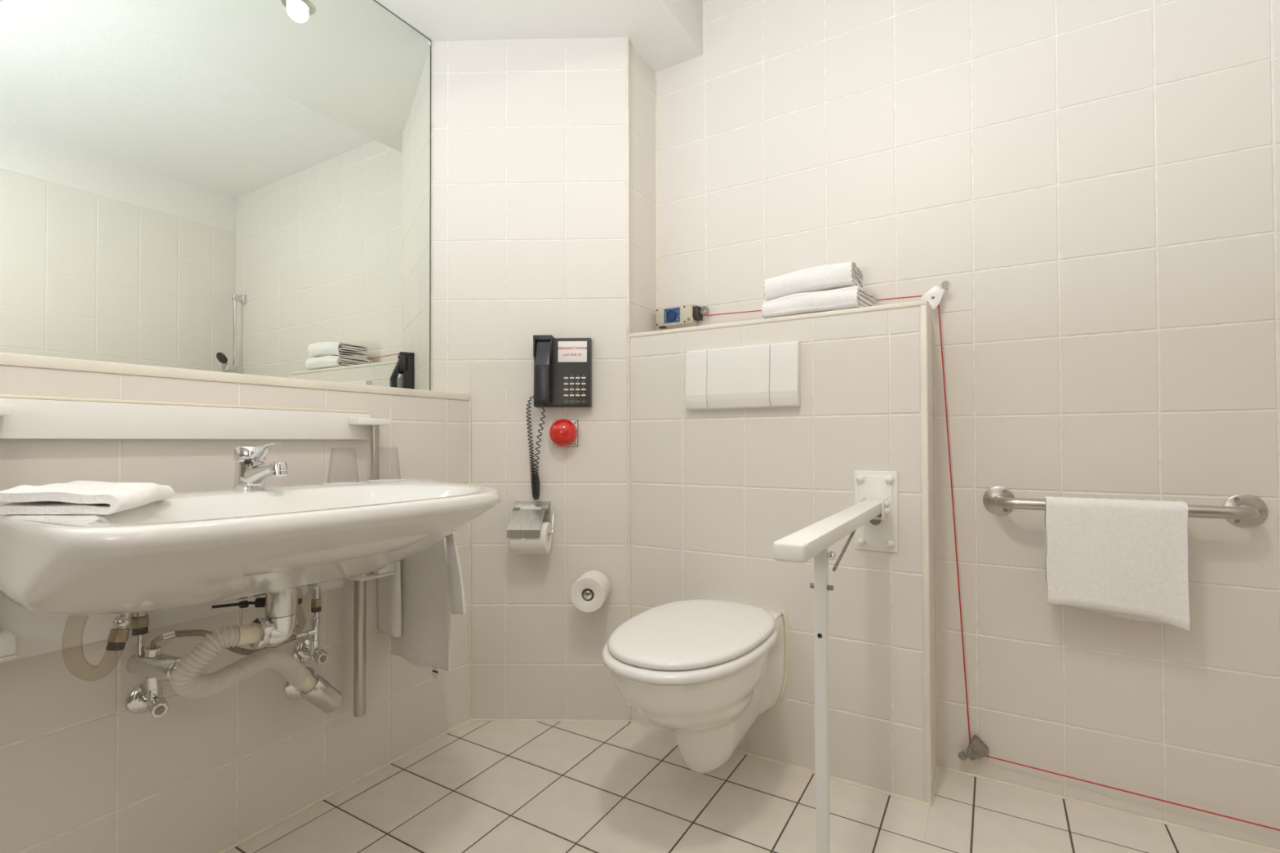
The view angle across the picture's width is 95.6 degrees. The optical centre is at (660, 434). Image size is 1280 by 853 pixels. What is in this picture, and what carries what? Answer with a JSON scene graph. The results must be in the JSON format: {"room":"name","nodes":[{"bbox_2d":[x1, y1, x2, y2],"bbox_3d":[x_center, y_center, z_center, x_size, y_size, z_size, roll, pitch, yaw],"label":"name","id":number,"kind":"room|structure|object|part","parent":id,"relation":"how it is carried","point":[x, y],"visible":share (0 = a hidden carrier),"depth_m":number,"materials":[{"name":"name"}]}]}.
{"room":"accessible bathroom","nodes":[
{"label":"accessible bathroom","id":0,"kind":"room"},
{"bbox_2d":[0,364,468,852],"bbox_3d":[-1.277,-0.292,1.135,0.301,2.470,2.043,-1,-1,30],"label":"wall","id":1,"kind":"structure","parent":0,"point":[81,772],"depth_m":1.28,"materials":[{"name":"tile"}]},
{"bbox_2d":[124,611,183,717],"bbox_3d":[-1.012,0.451,1.164,0.118,0.242,0.073,-1,-1,30],"label":"angle valve","id":2,"kind":"object","parent":1,"relation":"attached to","point":[148,663],"visible":0.91,"depth_m":1.15,"materials":[{"name":"silver metal"}]},
{"bbox_3d":[-0.997,0.542,1.152,0.030,0.033,0.035,-1,-1,30],"label":"knob","id":3,"kind":"part","parent":2,"relation":"part of","materials":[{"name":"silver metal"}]},
{"bbox_2d":[150,629,307,655],"bbox_3d":[-0.929,0.450,1.286,0.044,0.108,0.315,-1,-1,26],"label":"hose","id":4,"kind":"object","parent":2,"relation":"attached to","point":[171,634],"visible":0.71,"depth_m":1.20,"materials":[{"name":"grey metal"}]},
{"bbox_2d":[0,394,395,717],"bbox_3d":[-1.078,0.333,1.076,0.090,0.806,1.250,-1,-1,30],"label":"carrier","id":5,"kind":"object","parent":1,"relation":"attached to","point":[24,633],"visible":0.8,"depth_m":1.19,"materials":[{"name":"white plastic"}]},
{"bbox_2d":[0,478,500,616],"bbox_3d":[-0.662,0.212,1.130,0.593,0.190,0.881,-1,-1,30],"label":"washbasin","id":6,"kind":"object","parent":5,"relation":"attached to","point":[184,549],"visible":0.98,"depth_m":0.85,"materials":[{"name":"white ceramic"}]},
{"bbox_2d":[0,480,174,515],"bbox_3d":[-0.908,0.096,0.929,0.168,0.037,0.345,0,-1,-27],"label":"folded towel","id":7,"kind":"object","parent":6,"relation":"on","point":[74,497],"visible":1,"depth_m":0.83,"materials":[{"name":"white fabric"}]},
{"bbox_2d":[62,613,132,680],"bbox_3d":[-0.958,0.340,0.994,0.035,0.153,0.101,0,-1,11],"label":"hose","id":8,"kind":"object","parent":6,"relation":"hanging from","point":[117,637],"visible":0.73,"depth_m":1.02,"materials":[{"name":"grey plastic"}]},
{"bbox_2d":[169,588,342,712],"bbox_3d":[-0.835,0.495,1.275,0.157,0.370,0.457,0,-1,-5],"label":"trap","id":9,"kind":"object","parent":6,"relation":"attached to","point":[281,609],"visible":0.98,"depth_m":1.17,"materials":[{"name":"white plastic"}]},
{"bbox_3d":[-0.852,0.344,1.175,0.090,0.007,0.017,0,-1,-22],"label":"lever rod","id":10,"kind":"part","parent":9,"relation":"part of","materials":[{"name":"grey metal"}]},
{"bbox_3d":[-0.853,0.353,1.183,0.004,0.072,0.009,-1,-1,44],"label":"pull rod","id":11,"kind":"part","parent":9,"relation":"part of","materials":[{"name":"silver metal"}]},
{"bbox_2d":[284,666,317,700],"bbox_3d":[-0.870,0.627,1.442,0.091,0.080,0.080,-1,-1,30],"label":"hose","id":12,"kind":"object","parent":9,"relation":"attached to","point":[293,693],"depth_m":1.43,"materials":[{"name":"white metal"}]},
{"bbox_2d":[292,586,328,664],"bbox_3d":[-0.862,0.480,1.449,0.094,0.195,0.062,-1,-1,30],"label":"angle valve","id":13,"kind":"object","parent":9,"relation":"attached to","point":[306,649],"visible":1,"depth_m":1.45,"materials":[{"name":"silver metal"}]},
{"bbox_3d":[-0.837,0.548,1.431,0.030,0.033,0.035,-1,-1,30],"label":"knob","id":14,"kind":"part","parent":13,"relation":"part of","materials":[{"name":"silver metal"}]},
{"bbox_2d":[299,675,342,712],"bbox_3d":[-0.826,0.634,1.414,0.056,0.097,0.093,-1,-1,40],"label":"drain pipe","id":15,"kind":"object","parent":9,"relation":"attached to","point":[316,690],"depth_m":1.39,"materials":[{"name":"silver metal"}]},
{"bbox_2d":[233,442,288,490],"bbox_3d":[-0.844,0.068,1.227,0.152,0.102,0.058,-1,-1,30],"label":"mixer tap","id":16,"kind":"object","parent":6,"relation":"on","point":[251,474],"visible":1,"depth_m":1.22,"materials":[{"name":"silver metal"}]},
{"bbox_3d":[-0.885,0.041,1.250,0.058,0.032,0.058,-1,-1,30],"label":"lever","id":17,"kind":"part","parent":16,"relation":"part of","materials":[{"name":"silver metal"}]},
{"bbox_3d":[-0.840,0.085,1.224,0.108,0.059,0.043,-1,-1,30],"label":"spout","id":18,"kind":"part","parent":16,"relation":"part of","materials":[{"name":"silver metal"}]},
{"bbox_3d":[-0.832,0.040,1.221,0.087,0.046,0.033,-1,-1,30],"label":"handle","id":19,"kind":"part","parent":16,"relation":"part of","materials":[{"name":"silver metal"}]},
{"bbox_2d":[296,587,306,632],"bbox_3d":[-0.852,0.394,1.363,0.024,0.140,0.035,-1,-1,30],"label":"supplies","id":20,"kind":"object","parent":6,"relation":"attached to","point":[300,590],"visible":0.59,"depth_m":1.36,"materials":[{"name":"grey metal"}]},
{"bbox_2d":[323,481,363,484],"bbox_3d":[-0.782,0.120,1.429,0.089,0.001,0.089,-1,-1,30],"label":"coaster","id":21,"kind":"object","parent":6,"relation":"on","point":[342,482],"visible":0.99,"depth_m":1.41,"materials":[{"name":"white"}]},
{"bbox_2d":[326,447,359,484],"bbox_3d":[-0.782,0.076,1.430,0.070,0.087,0.070,-1,-1,30],"label":"tumbler","id":22,"kind":"object","parent":21,"relation":"on","point":[354,447],"visible":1,"depth_m":1.42,"materials":[{"name":"clear glass"}]},
{"bbox_2d":[368,479,404,481],"bbox_3d":[-0.727,0.121,1.540,0.089,0.001,0.089,-1,-1,30],"label":"coaster","id":23,"kind":"object","parent":6,"relation":"on","point":[375,480],"visible":0.99,"depth_m":1.52,"materials":[{"name":"white"}]},
{"bbox_2d":[371,447,400,479],"bbox_3d":[-0.728,0.077,1.540,0.070,0.087,0.070,-1,-1,30],"label":"tumbler","id":24,"kind":"object","parent":23,"relation":"on","point":[375,447],"visible":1,"depth_m":1.55,"materials":[{"name":"clear glass"}]},
{"bbox_2d":[0,0,431,390],"bbox_3d":[-1.216,-0.742,1.181,0.008,1.196,1.776,-1,-1,30],"label":"mirror","id":25,"kind":"object","parent":1,"relation":"attached to","point":[230,186],"visible":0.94,"depth_m":1.41,"materials":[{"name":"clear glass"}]},
{"bbox_2d":[0,352,469,400],"bbox_3d":[-1.199,-0.133,1.085,0.124,0.022,2.038,-1,-1,30],"label":"trim","id":26,"kind":"structure","parent":1,"relation":"attached to","point":[6,358],"depth_m":1.28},
{"bbox_2d":[216,719,470,852],"bbox_3d":[-1.144,0.940,1.042,0.011,0.010,2.038,-1,-1,30],"label":"trim","id":27,"kind":"structure","parent":1,"relation":"attached to","point":[238,842],"depth_m":1.52,"materials":[{"name":"tile"}]},
{"bbox_3d":[-0.661,0.257,1.627,0.270,0.044,0.044,-1,-1,30],"label":"towel rail","id":28,"kind":"object","parent":1,"relation":"attached to","visible":0},
{"bbox_2d":[377,532,466,679],"bbox_3d":[-0.666,0.449,1.620,0.259,0.416,0.101,-1,-1,30],"label":"hanging towel","id":29,"kind":"object","parent":28,"relation":"hanging from","point":[416,603],"visible":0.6,"depth_m":1.59,"materials":[{"name":"white fabric"}]},
{"bbox_2d":[430,37,628,719],"bbox_3d":[-0.442,-0.196,2.000,0.672,2.293,0.121,0,-1,1],"label":"wall","id":30,"kind":"structure","parent":0,"point":[528,136],"depth_m":1.94,"materials":[{"name":"tile"}]},
{"bbox_2d":[468,400,471,719],"bbox_3d":[-0.636,0.418,1.936,0.008,1.066,0.009,-1,-1,30],"label":"trim","id":31,"kind":"structure","parent":30,"relation":"attached to","point":[469,401],"depth_m":1.93,"materials":[{"name":"plastic"}]},
{"bbox_2d":[506,501,555,553],"bbox_3d":[-0.419,0.303,1.877,0.140,0.163,0.114,0,-1,1],"label":"paper holder","id":32,"kind":"object","parent":30,"relation":"attached to","point":[529,530],"visible":1,"depth_m":1.84,"materials":[{"name":"silver metal"}]},
{"bbox_3d":[-0.430,0.284,1.862,0.106,0.080,0.085,0,-1,1],"label":"lid","id":33,"kind":"part","parent":32,"relation":"part of","materials":[{"name":"silver metal"}]},
{"bbox_3d":[-0.426,0.264,1.932,0.118,0.083,0.004,0,-1,1],"label":"plate","id":34,"kind":"part","parent":32,"relation":"part of","materials":[{"name":"silver metal"}]},
{"bbox_3d":[-0.357,0.284,1.898,0.018,0.085,0.045,0,-1,1],"label":"wire arm","id":35,"kind":"part","parent":32,"relation":"part of","materials":[{"name":"silver metal"}]},
{"bbox_2d":[470,718,628,722],"bbox_3d":[-0.370,0.949,1.924,0.529,0.008,0.010,0,-1,1],"label":"trim","id":36,"kind":"structure","parent":30,"relation":"attached to","point":[472,719],"depth_m":1.92,"materials":[{"name":"tile"}]},
{"bbox_2d":[526,334,591,500],"bbox_3d":[-0.337,-0.054,1.895,0.216,0.540,0.081,0,-1,1],"label":"wall phone","id":37,"kind":"object","parent":30,"relation":"attached to","point":[562,366],"visible":1,"depth_m":1.90,"materials":[{"name":"black plastic"}]},
{"bbox_3d":[-0.406,0.042,1.904,0.080,0.348,0.024,-1,-1,30],"label":"coiled cord","id":38,"kind":"part","parent":37,"relation":"part of","materials":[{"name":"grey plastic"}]},
{"bbox_2d":[549,418,577,447],"bbox_3d":[-0.320,-0.005,1.901,0.092,0.092,0.068,0,-1,1],"label":"button","id":39,"kind":"object","parent":30,"relation":"attached to","point":[563,433],"visible":1,"depth_m":1.88,"materials":[{"name":"red plastic"}]},
{"bbox_2d":[570,570,610,613],"bbox_3d":[-0.224,0.503,1.869,0.116,0.111,0.116,0,-1,1],"label":"spare roll","id":40,"kind":"object","parent":30,"relation":"attached to","point":[590,591],"visible":1,"depth_m":1.82,"materials":[{"name":"white paper"}]},
{"bbox_2d":[625,35,629,333],"bbox_3d":[-0.111,-0.835,1.941,0.010,0.999,0.011,-1,-1,30],"label":"trim","id":41,"kind":"structure","parent":30,"relation":"attached to","point":[626,37],"depth_m":1.94,"materials":[{"name":"plastic"}]},
{"bbox_2d":[626,333,631,721],"bbox_3d":[-0.105,0.307,1.928,0.009,1.284,0.010,-1,-1,30],"label":"trim","id":42,"kind":"structure","parent":30,"relation":"attached to","point":[628,335],"depth_m":1.93,"materials":[{"name":"plastic"}]},
{"bbox_2d":[375,0,702,71],"bbox_3d":[-0.906,-1.475,1.155,0.946,0.267,2.624,-1,-1,30],"label":"ceiling","id":43,"kind":"structure","parent":0,"point":[665,33],"depth_m":1.88,"materials":[{"name":"white paint"}]},
{"bbox_2d":[628,43,656,333],"bbox_3d":[-0.091,-0.838,2.049,0.057,1.009,0.208,-1,-1,30],"label":"wall","id":44,"kind":"structure","parent":0,"point":[642,77],"depth_m":2.04,"materials":[{"name":"tile"}]},
{"bbox_2d":[224,720,1278,852],"bbox_3d":[0.007,0.962,0.649,2.390,0.061,2.504,-1,-1,30],"label":"floor","id":45,"kind":"structure","parent":0,"point":[480,786],"depth_m":1.46,"materials":[{"name":"tile"}]},
{"bbox_2d":[630,306,937,801],"bbox_3d":[0.344,0.305,1.800,0.905,1.282,0.224,-1,-1,30],"label":"wall","id":46,"kind":"structure","parent":0,"point":[713,492],"depth_m":1.63,"materials":[{"name":"tile"}]},
{"bbox_2d":[601,599,788,773],"bbox_3d":[0.096,0.665,1.465,0.373,0.386,0.606,-1,-1,30],"label":"toilet","id":47,"kind":"object","parent":46,"relation":"attached to","point":[704,670],"visible":1,"depth_m":1.33,"materials":[{"name":"white ceramic"}]},
{"bbox_3d":[0.075,0.504,1.432,0.373,0.020,0.525,-1,-1,30],"label":"seat","id":48,"kind":"part","parent":47,"relation":"part of","materials":[{"name":"white plastic"}]},
{"bbox_3d":[0.081,0.482,1.442,0.355,0.020,0.514,-1,-1,30],"label":"lid","id":49,"kind":"part","parent":47,"relation":"part of","materials":[{"name":"white plastic"}]},
{"bbox_2d":[765,609,782,621],"bbox_3d":[0.220,0.516,1.680,0.240,0.010,0.105,-1,-1,30],"label":"toilet seat hinge","id":50,"kind":"object","parent":47,"relation":"attached to","point":[777,616],"depth_m":1.65,"materials":[{"name":"white plastic"}]},
{"bbox_2d":[685,341,800,410],"bbox_3d":[0.237,-0.170,1.721,0.353,0.186,0.033,-1,-1,30],"label":"flush plate","id":51,"kind":"object","parent":46,"relation":"attached to","point":[768,375],"visible":1,"depth_m":1.70,"materials":[{"name":"white plastic"}]},
{"bbox_3d":[0.113,-0.169,1.788,0.071,0.183,0.026,-1,-1,30],"label":"panel","id":52,"kind":"part","parent":51,"relation":"part of","materials":[{"name":"white plastic"}]},
{"bbox_3d":[0.231,-0.170,1.720,0.197,0.183,0.026,-1,-1,30],"label":"panel","id":53,"kind":"part","parent":51,"relation":"part of","materials":[{"name":"white plastic"}]},
{"bbox_3d":[0.353,-0.171,1.650,0.080,0.183,0.026,-1,-1,30],"label":"panel","id":54,"kind":"part","parent":51,"relation":"part of","materials":[{"name":"white plastic"}]},
{"bbox_2d":[629,300,927,337],"bbox_3d":[0.290,-0.334,1.715,0.908,0.013,0.016,-1,-1,30],"label":"trim","id":55,"kind":"structure","parent":46,"relation":"attached to","point":[919,303],"depth_m":1.66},
{"bbox_2d":[629,720,929,806],"bbox_3d":[0.290,0.944,1.696,0.906,0.010,0.011,-1,-1,30],"label":"trim","id":56,"kind":"structure","parent":46,"relation":"attached to","point":[884,792],"depth_m":1.62,"materials":[{"name":"plastic"}]},
{"bbox_2d":[761,285,879,318],"bbox_3d":[0.468,-0.373,1.699,0.297,0.062,0.183,-1,-1,30],"label":"folded towel","id":57,"kind":"object","parent":46,"relation":"on","point":[855,296],"visible":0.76,"depth_m":1.62,"materials":[{"name":"white fabric"}]},
{"bbox_2d":[764,261,863,301],"bbox_3d":[0.450,-0.434,1.704,0.252,0.082,0.164,-1,-1,30],"label":"folded towel","id":58,"kind":"object","parent":57,"relation":"on","point":[846,274],"visible":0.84,"depth_m":1.63,"materials":[{"name":"white fabric"}]},
{"bbox_2d":[773,470,897,852],"bbox_3d":[0.385,0.516,1.209,0.109,0.845,0.757,-1,-1,30],"label":"support rail","id":59,"kind":"object","parent":46,"relation":"attached to","point":[873,519],"visible":1,"depth_m":1.03,"materials":[{"name":"white metal"}]},
{"bbox_3d":[0.287,0.560,1.030,0.021,0.729,0.021,-1,-1,30],"label":"leg","id":60,"kind":"part","parent":59,"relation":"part of","materials":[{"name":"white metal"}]},
{"bbox_3d":[0.382,0.184,1.211,0.051,0.028,0.719,-1,-1,30],"label":"arm","id":61,"kind":"part","parent":59,"relation":"part of","materials":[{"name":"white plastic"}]},
{"bbox_3d":[0.367,0.219,1.145,0.006,0.048,0.269,-1,-1,27],"label":"stay rod","id":62,"kind":"part","parent":59,"relation":"part of","materials":[{"name":"grey metal"}]},
{"bbox_3d":[0.570,0.203,1.538,0.109,0.212,0.009,-1,-1,30],"label":"wall plate","id":63,"kind":"part","parent":59,"relation":"part of","materials":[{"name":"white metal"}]},
{"bbox_2d":[920,305,931,804],"bbox_3d":[0.679,0.303,1.485,0.015,1.271,0.016,-1,-1,30],"label":"trim","id":64,"kind":"structure","parent":46,"relation":"attached to","point":[924,359],"depth_m":1.48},
{"bbox_2d":[929,764,938,806],"bbox_3d":[0.735,0.941,1.558,0.010,0.009,0.204,-1,-1,30],"label":"trim","id":65,"kind":"structure","parent":46,"relation":"attached to","point":[937,766],"depth_m":1.55,"materials":[{"name":"plastic"}]},
{"bbox_2d":[657,0,1279,849],"bbox_3d":[0.825,-0.292,1.694,2.190,2.470,0.101,-1,-1,30],"label":"wall","id":66,"kind":"structure","parent":0,"point":[1093,185],"depth_m":1.52,"materials":[{"name":"tile"}]},
{"bbox_2d":[655,71,657,330],"bbox_3d":[-0.015,-0.833,2.124,0.005,0.999,0.006,-1,-1,30],"label":"trim","id":67,"kind":"structure","parent":66,"relation":"attached to","point":[655,71],"depth_m":2.12,"materials":[{"name":"plastic"}]},
{"bbox_2d":[655,303,708,330],"bbox_3d":[0.075,-0.415,2.035,0.200,0.078,0.060,-1,-1,30],"label":"switch","id":68,"kind":"object","parent":66,"relation":"attached to","point":[688,315],"visible":1,"depth_m":2.02,"materials":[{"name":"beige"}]},
{"bbox_3d":[0.037,-0.417,2.030,0.041,0.041,0.007,-1,-1,30],"label":"reset knob","id":69,"kind":"part","parent":68,"relation":"part of","materials":[{"name":"blue plastic"}]},
{"bbox_2d":[702,295,1279,831],"bbox_3d":[0.893,0.235,1.568,1.716,1.315,0.011,-1,-1,30],"label":"pull cord","id":70,"kind":"object","parent":68,"relation":"hanging from","point":[916,295],"visible":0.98,"depth_m":1.60,"materials":[{"name":"red fabric"}]},
{"bbox_2d":[920,280,949,310],"bbox_3d":[0.778,-0.390,1.642,0.075,0.077,0.039,-1,-1,30],"label":"pulley","id":71,"kind":"object","parent":66,"relation":"attached to","point":[934,296],"visible":0.94,"depth_m":1.63,"materials":[{"name":"white plastic"}]},
{"bbox_2d":[932,315,938,765],"bbox_3d":[0.783,0.300,1.654,0.005,1.284,0.006,-1,-1,30],"label":"trim","id":72,"kind":"structure","parent":66,"relation":"attached to","point":[933,346],"depth_m":1.65,"materials":[{"name":"plastic"}]},
{"bbox_2d":[958,734,988,760],"bbox_3d":[0.857,0.859,1.589,0.074,0.072,0.028,-1,-1,30],"label":"pulley","id":73,"kind":"object","parent":66,"relation":"attached to","point":[977,749],"visible":1,"depth_m":1.58,"materials":[{"name":"grey metal"}]},
{"bbox_2d":[938,764,1279,852],"bbox_3d":[1.226,0.937,1.393,1.018,0.008,0.009,-1,-1,30],"label":"trim","id":74,"kind":"structure","parent":66,"relation":"attached to","point":[1166,823],"depth_m":1.44,"materials":[{"name":"tile"}]},
{"bbox_2d":[982,486,1267,527],"bbox_3d":[1.109,0.176,1.417,0.564,0.076,0.089,-1,-1,30],"label":"grab bar","id":75,"kind":"object","parent":66,"relation":"attached to","point":[1245,510],"visible":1,"depth_m":1.33,"materials":[{"name":"metal"}]},
{"bbox_2d":[1044,496,1190,631],"bbox_3d":[1.087,0.300,1.394,0.269,0.292,0.054,-1,-1,30],"label":"hand towel","id":76,"kind":"object","parent":75,"relation":"hanging from","point":[1129,559],"visible":1,"depth_m":1.37,"materials":[{"name":"white fabric"}]}
]}

